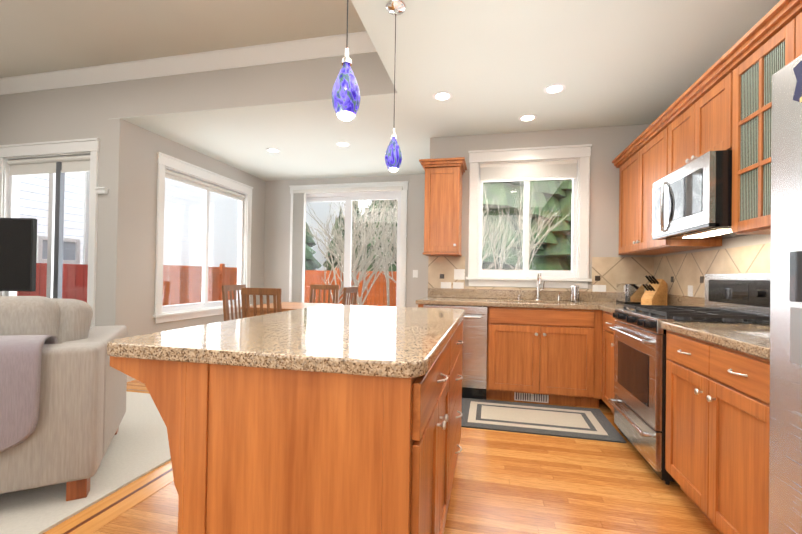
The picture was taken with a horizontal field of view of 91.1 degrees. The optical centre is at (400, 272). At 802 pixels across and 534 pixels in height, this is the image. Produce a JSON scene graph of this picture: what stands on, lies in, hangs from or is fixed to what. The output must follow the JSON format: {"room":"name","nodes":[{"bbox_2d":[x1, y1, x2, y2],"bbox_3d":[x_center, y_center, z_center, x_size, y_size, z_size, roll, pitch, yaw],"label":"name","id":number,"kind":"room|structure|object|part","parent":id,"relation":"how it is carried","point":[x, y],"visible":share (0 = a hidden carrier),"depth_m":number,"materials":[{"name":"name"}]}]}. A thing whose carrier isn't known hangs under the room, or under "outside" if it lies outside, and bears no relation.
{"room":"kitchen","nodes":[
{"label":"kitchen","id":0,"kind":"room"},
{"bbox_2d":[0,0,365,77],"bbox_3d":[-3.065,-2.163,0.722,4.784,0.150,6.448,1,-1,13],"label":"ceiling","id":1,"kind":"structure","parent":0,"point":[39,36],"depth_m":3.29,"materials":[{"name":"paint"}]},
{"bbox_2d":[103,118,265,336],"bbox_3d":[-2.640,-0.195,5.261,0.150,2.690,2.640,1,-1,13],"label":"wall","id":2,"kind":"structure","parent":0,"point":[130,233],"depth_m":4.20,"materials":[{"name":"paint"}]},
{"bbox_2d":[127,375,135,381],"bbox_3d":[-2.581,1.095,5.224,0.014,0.112,2.654,1,-1,13],"label":"baseboard","id":3,"kind":"structure","parent":2,"relation":"attached to","point":[129,378],"depth_m":4.09,"materials":[{"name":"white wood"}]},
{"bbox_2d":[153,152,252,323],"bbox_3d":[-2.587,-0.377,5.284,0.162,1.927,1.810,1,-1,13],"label":"nook window","id":4,"kind":"structure","parent":2,"relation":"in","point":[176,169],"depth_m":5.20,"materials":[{"name":"white"}]},
{"bbox_3d":[-2.635,-0.364,5.295,0.004,1.596,1.476,1,-1,13],"label":"glass","id":5,"kind":"part","parent":4,"relation":"part of","materials":[{"name":"clear glass"}]},
{"bbox_3d":[-2.632,-0.364,5.294,0.070,1.676,1.556,1,-1,13],"label":"frame","id":6,"kind":"part","parent":4,"relation":"part of","materials":[{"name":"white plastic"}]},
{"bbox_2d":[0,52,396,325],"bbox_3d":[-2.359,-0.528,3.925,4.784,3.340,0.150,1,-1,13],"label":"wall","id":7,"kind":"structure","parent":0,"point":[296,81],"depth_m":3.89,"materials":[{"name":"paint"}]},
{"bbox_2d":[0,138,99,327],"bbox_3d":[-3.770,-0.236,4.196,1.430,2.277,0.162,1,-1,13],"label":"sliding glass door","id":8,"kind":"structure","parent":7,"relation":"in","point":[58,164],"depth_m":4.18,"materials":[{"name":"white"}]},
{"bbox_3d":[-3.760,-0.222,4.241,1.176,2.026,0.070,1,-1,13],"label":"frame","id":9,"kind":"part","parent":8,"relation":"part of","materials":[{"name":"white plastic"}]},
{"bbox_3d":[-3.759,-0.222,4.244,1.096,1.946,0.004,1,-1,13],"label":"glass","id":10,"kind":"part","parent":8,"relation":"part of","materials":[{"name":"clear glass"}]},
{"bbox_2d":[95,187,108,193],"bbox_3d":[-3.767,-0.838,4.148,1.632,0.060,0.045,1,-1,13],"label":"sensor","id":11,"kind":"structure","parent":7,"relation":"attached to","point":[101,190],"depth_m":3.97,"materials":[{"name":"white plastic"}]},
{"bbox_2d":[0,31,376,94],"bbox_3d":[-2.283,-1.986,3.798,4.410,0.125,0.100,1,-1,13],"label":"crown molding","id":12,"kind":"structure","parent":7,"relation":"attached to","point":[302,49],"depth_m":3.66,"materials":[{"name":"white paint"}]},
{"bbox_2d":[263,174,427,306],"bbox_3d":[-0.799,-0.157,6.273,3.291,2.690,0.150,1,-1,13],"label":"wall","id":13,"kind":"structure","parent":0,"point":[277,233],"depth_m":6.38,"materials":[{"name":"paint"}]},
{"bbox_2d":[289,181,408,306],"bbox_3d":[-0.859,-0.107,6.252,1.980,2.587,0.156,1,-1,13],"label":"sliding door","id":14,"kind":"structure","parent":13,"relation":"in","point":[348,198],"depth_m":6.22,"materials":[{"name":"white"}]},
{"bbox_2d":[291,186,402,302],"bbox_3d":[-0.880,-0.082,6.160,1.810,2.475,0.085,1,-1,13],"label":"vertical blind","id":15,"kind":"object","parent":14,"relation":"attached to","point":[298,247],"visible":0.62,"depth_m":6.30,"materials":[{"name":"white"}]},
{"bbox_3d":[-0.851,-0.038,6.292,1.630,2.210,0.004,1,-1,13],"label":"glass","id":16,"kind":"part","parent":14,"relation":"part of","materials":[{"name":"clear glass"}]},
{"bbox_2d":[413,270,417,277],"bbox_3d":[0.216,0.021,5.959,0.075,0.115,0.009,1,-1,13],"label":"light switch","id":17,"kind":"object","parent":13,"relation":"attached to","point":[415,273],"visible":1,"depth_m":5.95,"materials":[{"name":"plastic"}]},
{"bbox_2d":[92,380,720,533],"bbox_3d":[-1.597,1.194,1.700,7.300,0.120,9.388,1,-1,13],"label":"floor","id":18,"kind":"structure","parent":0,"point":[505,482],"depth_m":2.07,"materials":[{"name":"brown wood"}]},
{"bbox_2d":[0,391,170,533],"bbox_3d":[-3.594,1.087,0.715,3.540,0.014,6.280,1,-1,13],"label":"floor carpet","id":19,"kind":"object","parent":18,"relation":"on","point":[138,447],"depth_m":2.17,"materials":[{"name":"white carpet"}]},
{"bbox_2d":[0,296,127,500],"bbox_3d":[-2.731,0.608,1.859,2.250,0.992,1.101,1,-1,-28],"label":"sofa","id":20,"kind":"object","parent":19,"relation":"on","point":[63,384],"visible":1,"depth_m":1.91,"materials":[{"name":"fabric"}]},
{"bbox_2d":[0,335,57,451],"bbox_3d":[-2.068,0.569,1.760,0.835,0.551,0.778,1,-1,13],"label":"throw","id":21,"kind":"object","parent":20,"relation":"on","point":[28,363],"depth_m":1.80,"materials":[{"name":"fabric"}]},
{"bbox_2d":[50,298,92,343],"bbox_3d":[-2.064,0.332,2.241,0.545,0.371,0.282,1,-1,13],"label":"pillow","id":22,"kind":"object","parent":20,"relation":"on","point":[70,319],"depth_m":2.17,"materials":[{"name":"fabric"}]},
{"bbox_3d":[-1.891,0.700,2.439,0.673,0.645,0.739,1,-1,13],"label":"arm","id":23,"kind":"part","parent":20,"relation":"part of"},
{"bbox_3d":[-3.942,0.716,3.629,1.424,0.770,0.754,1,-1,13],"label":"tv console","id":24,"kind":"object","parent":19,"relation":"on","visible":0},
{"bbox_2d":[0,218,36,291],"bbox_3d":[-3.990,-0.090,3.655,1.116,0.840,0.318,1,-1,13],"label":"tv","id":25,"kind":"object","parent":24,"relation":"on","point":[18,245],"visible":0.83,"depth_m":3.64,"materials":[{"name":"black plastic"}]},
{"bbox_2d":[43,385,173,533],"bbox_3d":[-3.474,1.095,0.790,3.740,0.002,6.480,1,-1,13],"label":"floor","id":26,"kind":"structure","parent":18,"relation":"on","point":[99,514],"depth_m":1.94,"materials":[{"name":"brown wood"}]},
{"bbox_2d":[222,285,246,320],"bbox_3d":[-1.857,0.658,4.818,0.481,1.001,0.440,1,-1,13],"label":"chair","id":27,"kind":"object","parent":18,"relation":"on","point":[227,288],"visible":0.38,"depth_m":4.78,"materials":[{"name":"brown wood"}]},
{"bbox_2d":[241,287,281,317],"bbox_3d":[-1.362,0.659,4.152,0.440,1.001,0.481,1,-1,13],"label":"chair","id":28,"kind":"object","parent":18,"relation":"on","point":[261,292],"visible":0.19,"depth_m":3.94,"materials":[{"name":"brown wood"}]},
{"bbox_2d":[110,317,463,533],"bbox_3d":[-0.232,0.712,1.875,0.988,0.890,1.656,1,-1,13],"label":"kitchen island","id":29,"kind":"object","parent":18,"relation":"on","point":[332,419],"depth_m":1.06,"materials":[{"name":"brown wood"}]},
{"bbox_2d":[107,305,464,380],"bbox_3d":[-0.240,0.245,1.882,0.990,0.041,1.690,1,-1,13],"label":"island countertop","id":30,"kind":"structure","parent":29,"relation":"on","point":[388,343],"depth_m":1.21,"materials":[{"name":"beige stone"}]},
{"bbox_2d":[241,302,341,316],"bbox_3d":[-1.270,0.785,4.786,0.940,0.765,0.940,1,-1,13],"label":"dining table","id":31,"kind":"object","parent":18,"relation":"on","point":[287,306],"visible":0.19,"depth_m":4.61,"materials":[{"name":"brown wood"}]},
{"bbox_2d":[310,284,339,303],"bbox_3d":[-1.152,0.674,5.437,0.440,1.001,0.481,1,-1,13],"label":"chair","id":32,"kind":"object","parent":18,"relation":"on","point":[314,287],"visible":0.33,"depth_m":5.64,"materials":[{"name":"brown wood"}]},
{"bbox_2d":[342,286,357,304],"bbox_3d":[-0.830,0.674,4.821,0.481,1.001,0.440,1,-1,13],"label":"chair","id":33,"kind":"object","parent":18,"relation":"on","point":[350,290],"visible":0.23,"depth_m":4.75,"materials":[{"name":"brown wood"}]},
{"bbox_2d":[416,303,495,399],"bbox_3d":[0.577,0.754,3.978,0.728,0.868,0.637,1,-1,13],"label":"base cabinet","id":34,"kind":"object","parent":18,"relation":"on","point":[479,323],"depth_m":3.63,"materials":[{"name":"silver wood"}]},
{"bbox_2d":[423,304,487,399],"bbox_3d":[0.558,0.754,3.938,0.596,0.868,0.631,1,-1,13],"label":"dishwasher","id":35,"kind":"object","parent":34,"relation":"in","point":[475,320],"depth_m":3.64,"materials":[{"name":"silver metal"}]},
{"bbox_2d":[416,295,667,310],"bbox_3d":[1.317,0.303,3.816,2.272,0.041,0.638,1,-1,13],"label":"countertop","id":36,"kind":"structure","parent":34,"relation":"on","point":[560,304],"depth_m":3.64,"materials":[{"name":"beige stone"}]},
{"bbox_2d":[517,271,579,301],"bbox_3d":[1.490,0.140,3.955,0.599,0.295,0.225,1,-1,13],"label":"faucet","id":37,"kind":"object","parent":36,"relation":"on","point":[537,294],"depth_m":4.05,"materials":[{"name":"silver metal"}]},
{"bbox_2d":[616,284,643,303],"bbox_3d":[2.184,0.202,3.753,0.164,0.186,0.264,1,-1,13],"label":"toaster","id":38,"kind":"object","parent":36,"relation":"on","point":[629,293],"visible":0.94,"depth_m":3.63,"materials":[{"name":"silver metal"}]},
{"bbox_2d":[641,275,667,305],"bbox_3d":[2.241,0.161,3.484,0.209,0.265,0.100,1,-1,-22],"label":"knife block","id":39,"kind":"object","parent":36,"relation":"on","point":[655,292],"visible":0.96,"depth_m":3.45,"materials":[{"name":"brown wood"}]},
{"bbox_2d":[496,319,551,403],"bbox_3d":[1.170,0.820,3.844,0.463,0.752,0.446,1,-1,13],"label":"base cabinet","id":40,"kind":"object","parent":18,"relation":"on","point":[537,344],"depth_m":3.55,"materials":[{"name":"brown wood"}]},
{"bbox_2d":[461,398,626,442],"bbox_3d":[1.070,1.183,3.216,1.190,0.013,0.705,1,-1,13],"label":"rug","id":41,"kind":"object","parent":18,"relation":"on","point":[563,421],"visible":0.9,"depth_m":3.13,"materials":[{"name":"beige fabric"}]},
{"bbox_2d":[552,319,587,406],"bbox_3d":[1.544,0.825,3.759,0.303,0.752,0.446,1,-1,13],"label":"base cabinet","id":42,"kind":"object","parent":18,"relation":"on","point":[569,336],"depth_m":3.47,"materials":[{"name":"brown wood"}]},
{"bbox_2d":[596,311,702,413],"bbox_3d":[1.985,0.765,3.107,0.640,0.874,0.500,1,-1,13],"label":"base cabinet","id":43,"kind":"object","parent":18,"relation":"on","point":[604,336],"depth_m":3.27,"materials":[{"name":"brown wood"}]},
{"bbox_2d":[600,307,633,310],"bbox_3d":[1.984,0.307,3.096,0.652,0.041,0.471,1,-1,13],"label":"countertop","id":44,"kind":"structure","parent":43,"relation":"on","point":[601,308],"depth_m":3.17,"materials":[{"name":"beige stone"}]},
{"bbox_2d":[608,273,770,484],"bbox_3d":[1.800,0.599,2.500,0.712,1.190,0.760,1,-1,13],"label":"range","id":45,"kind":"object","parent":18,"relation":"on","point":[638,402],"visible":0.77,"depth_m":2.37,"materials":[{"name":"silver metal"}]},
{"bbox_2d":[661,327,769,533],"bbox_3d":[1.647,0.746,1.621,0.640,0.874,1.008,1,-1,13],"label":"base cabinet","id":46,"kind":"object","parent":18,"relation":"on","point":[717,423],"depth_m":1.64,"materials":[{"name":"brown wood"}]},
{"bbox_2d":[661,321,769,354],"bbox_3d":[1.650,0.288,1.625,0.652,0.041,1.010,1,-1,13],"label":"countertop","id":47,"kind":"structure","parent":46,"relation":"on","point":[753,337],"depth_m":1.75,"materials":[{"name":"beige stone"}]},
{"bbox_2d":[769,55,801,533],"bbox_3d":[1.325,0.294,0.630,0.831,1.750,0.912,1,-1,13],"label":"fridge","id":48,"kind":"object","parent":18,"relation":"on","point":[785,470],"visible":1,"depth_m":1.09,"materials":[{"name":"silver metal"}]},
{"bbox_2d":[113,0,779,180],"bbox_3d":[-0.683,-1.618,1.605,5.548,0.150,9.238,1,-1,13],"label":"ceiling","id":49,"kind":"structure","parent":0,"point":[494,66],"depth_m":3.09,"materials":[{"name":"paint"}]},
{"bbox_2d":[266,148,279,152],"bbox_3d":[-1.599,-1.539,4.920,0.170,0.036,0.170,1,-1,13],"label":"recessed light","id":50,"kind":"object","parent":49,"relation":"in","point":[273,150],"visible":0.9,"depth_m":4.91,"materials":[{"name":"white"}]},
{"bbox_2d":[336,142,349,146],"bbox_3d":[-0.685,-1.527,4.652,0.170,0.036,0.170,1,-1,13],"label":"recessed light","id":51,"kind":"object","parent":49,"relation":"in","point":[343,144],"visible":0.85,"depth_m":4.64,"materials":[{"name":"white"}]},
{"bbox_2d":[332,0,360,120],"bbox_3d":[-0.183,-1.032,1.362,0.120,1.012,0.120,1,-1,13],"label":"pendant light","id":52,"kind":"object","parent":49,"relation":"hanging from","point":[346,98],"visible":1,"depth_m":1.33,"materials":[{"name":"blue glass"}]},
{"bbox_3d":[-0.191,-0.541,1.358,0.058,0.030,0.056,1,-1,13],"label":"bulb","id":53,"kind":"part","parent":52,"relation":"part of","materials":[{"name":"white glass"}]},
{"bbox_3d":[-0.189,-0.630,1.359,0.100,0.185,0.100,1,-1,13],"label":"lamp shade","id":54,"kind":"part","parent":52,"relation":"part of","materials":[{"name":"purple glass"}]},
{"bbox_2d":[385,0,405,171],"bbox_3d":[-0.037,-1.051,2.252,0.120,0.952,0.120,1,-1,13],"label":"pendant light","id":55,"kind":"object","parent":49,"relation":"hanging from","point":[393,157],"visible":1,"depth_m":2.23,"materials":[{"name":"blue glass"}]},
{"bbox_3d":[-0.043,-0.680,2.249,0.100,0.185,0.100,1,-1,13],"label":"lamp shade","id":56,"kind":"part","parent":55,"relation":"part of","materials":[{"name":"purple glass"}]},
{"bbox_2d":[433,91,452,100],"bbox_3d":[0.356,-1.523,3.369,0.170,0.036,0.170,1,-1,13],"label":"recessed light","id":57,"kind":"object","parent":49,"relation":"in","point":[442,96],"visible":0.9,"depth_m":3.36,"materials":[{"name":"white"}]},
{"bbox_2d":[518,114,536,121],"bbox_3d":[1.223,-1.505,3.798,0.170,0.036,0.170,1,-1,13],"label":"recessed light","id":58,"kind":"object","parent":49,"relation":"in","point":[527,117],"visible":0.88,"depth_m":3.78,"materials":[{"name":"white"}]},
{"bbox_2d":[544,84,565,93],"bbox_3d":[1.253,-1.510,3.206,0.170,0.036,0.170,1,-1,13],"label":"recessed light","id":59,"kind":"object","parent":49,"relation":"in","point":[553,88],"visible":0.83,"depth_m":3.20,"materials":[{"name":"white"}]},
{"bbox_2d":[496,307,583,318],"bbox_3d":[1.278,0.376,3.610,0.762,0.109,0.010,1,-1,13],"label":"drawer front","id":60,"kind":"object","parent":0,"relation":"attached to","point":[501,312],"depth_m":3.53,"materials":[{"name":"brown wood"}]},
{"bbox_2d":[430,124,654,317],"bbox_3d":[1.422,-0.141,4.205,2.257,2.690,0.150,1,-1,13],"label":"wall","id":61,"kind":"structure","parent":0,"point":[610,145],"depth_m":4.01,"materials":[{"name":"paint"}]},
{"bbox_2d":[423,160,462,255],"bbox_3d":[0.451,-0.647,4.172,0.358,0.897,0.350,1,-1,13],"label":"upper cabinet","id":62,"kind":"object","parent":61,"relation":"attached to","point":[443,182],"depth_m":4.01,"materials":[{"name":"brown wood"}]},
{"bbox_2d":[466,144,591,287],"bbox_3d":[1.338,-0.577,4.185,1.257,1.467,0.162,1,-1,13],"label":"kitchen window","id":63,"kind":"structure","parent":61,"relation":"in","point":[558,165],"depth_m":4.17,"materials":[{"name":"white wood"}]},
{"bbox_3d":[1.348,-0.562,4.233,0.923,1.136,0.004,1,-1,13],"label":"glass","id":64,"kind":"part","parent":63,"relation":"part of","materials":[{"name":"clear glass"}]},
{"bbox_3d":[1.348,-0.562,4.230,1.003,1.216,0.070,1,-1,13],"label":"frame","id":65,"kind":"part","parent":63,"relation":"part of","materials":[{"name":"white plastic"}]},
{"bbox_2d":[428,287,644,302],"bbox_3d":[1.338,0.309,3.871,2.254,0.249,0.523,1,-1,13],"label":"backsplash","id":66,"kind":"structure","parent":61,"relation":"attached to","point":[448,292],"depth_m":4.14,"materials":[{"name":"beige stone"}]},
{"bbox_2d":[655,234,770,256],"bbox_3d":[1.759,-0.247,0.252,0.150,2.840,7.713,1,-1,13],"label":"wall","id":67,"kind":"structure","parent":0,"point":[750,240],"depth_m":2.57,"materials":[{"name":"paint"}]},
{"bbox_2d":[615,120,721,254],"bbox_3d":[2.210,-0.628,3.353,0.347,0.897,1.151,1,-1,13],"label":"upper cabinet","id":68,"kind":"object","parent":67,"relation":"attached to","point":[646,163],"depth_m":3.30,"materials":[{"name":"brown wood"}]},
{"bbox_2d":[667,295,704,306],"bbox_3d":[2.165,0.234,2.462,0.020,0.099,2.868,1,-1,13],"label":"backsplash","id":69,"kind":"structure","parent":67,"relation":"attached to","point":[672,300],"depth_m":3.21,"materials":[{"name":"beige tile"}]},
{"bbox_2d":[667,64,730,174],"bbox_3d":[2.001,-0.867,2.416,0.347,0.442,0.766,1,-1,13],"label":"upper cabinet","id":70,"kind":"object","parent":67,"relation":"attached to","point":[724,102],"depth_m":2.38,"materials":[{"name":"brown wood"}]},
{"bbox_2d":[652,150,746,239],"bbox_3d":[1.925,-0.439,2.428,0.487,0.408,0.754,1,-1,13],"label":"microwave","id":71,"kind":"object","parent":70,"relation":"attached to","point":[692,200],"visible":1,"depth_m":2.27,"materials":[{"name":"silver metal"}]},
{"bbox_2d":[731,20,778,234],"bbox_3d":[1.856,-0.647,1.792,0.347,0.897,0.503,1,-1,13],"label":"upper cabinet","id":72,"kind":"object","parent":67,"relation":"attached to","point":[752,71],"depth_m":1.91,"materials":[{"name":"brown wood"}]},
{"bbox_2d":[779,4,801,69],"bbox_3d":[1.767,-0.652,1.398,0.347,0.897,0.541,1,-1,13],"label":"upper cabinet","id":73,"kind":"object","parent":67,"relation":"attached to","point":[789,51],"depth_m":1.68,"materials":[{"name":"brown wood"}]},
{"bbox_2d":[795,0,801,43],"bbox_3d":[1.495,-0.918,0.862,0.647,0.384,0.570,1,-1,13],"label":"upper cabinet","id":74,"kind":"object","parent":67,"relation":"attached to","point":[798,3],"depth_m":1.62,"materials":[{"name":"brown wood"}]},
{"label":"outside","id":75,"kind":"structure","parent":0,"visible":0},
{"bbox_3d":[4.473,2.040,19.444,80.000,0.200,80.000,1,-1,13],"label":"ground","id":76,"kind":"structure","parent":75,"visible":0},
{"bbox_2d":[17,263,87,302],"bbox_3d":[-5.950,0.708,5.716,0.120,1.890,4.580,1,-1,13],"label":"fence","id":77,"kind":"object","parent":76,"relation":"on","point":[70,279],"depth_m":6.75,"materials":[{"name":"red wood"}]},
{"bbox_2d":[19,172,344,270],"bbox_3d":[-7.947,-2.322,14.627,3.800,8.050,23.000,1,-1,13],"label":"neighbouring house","id":78,"kind":"structure","parent":76,"relation":"on","point":[32,183],"depth_m":11.98,"materials":[{"name":"white"}]},
{"bbox_2d":[36,171,89,264],"bbox_3d":[-7.891,-2.399,6.062,0.100,8.050,6.320,1,-1,13],"label":"trim","id":79,"kind":"structure","parent":78,"relation":"attached to","point":[66,253],"depth_m":8.83,"materials":[{"name":"white"}]},
{"bbox_2d":[162,264,483,306],"bbox_3d":[2.976,0.845,8.857,16.260,1.950,5.460,1,-1,13],"label":"fence","id":80,"kind":"structure","parent":76,"relation":"on","point":[232,274],"depth_m":10.53,"materials":[{"name":"wood"}]},
{"bbox_2d":[352,201,367,225],"bbox_3d":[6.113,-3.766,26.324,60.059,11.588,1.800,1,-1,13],"label":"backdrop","id":81,"kind":"object","parent":76,"relation":"on","point":[358,214],"depth_m":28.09,"materials":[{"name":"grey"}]},
{"bbox_2d":[305,179,571,270],"bbox_3d":[7.740,-8.871,17.957,32.429,21.818,15.317,1,-1,13],"label":"evergreen trees","id":82,"kind":"object","parent":76,"relation":"on","point":[312,260],"depth_m":12.62,"materials":[{"name":"green plant"}]},
{"bbox_2d":[306,181,571,305],"bbox_3d":[1.975,-0.483,9.748,10.458,4.612,5.417,1,-1,13],"label":"bare trees","id":83,"kind":"object","parent":76,"relation":"on","point":[393,240],"depth_m":9.47,"materials":[{"name":"grey plant"}]}
]}

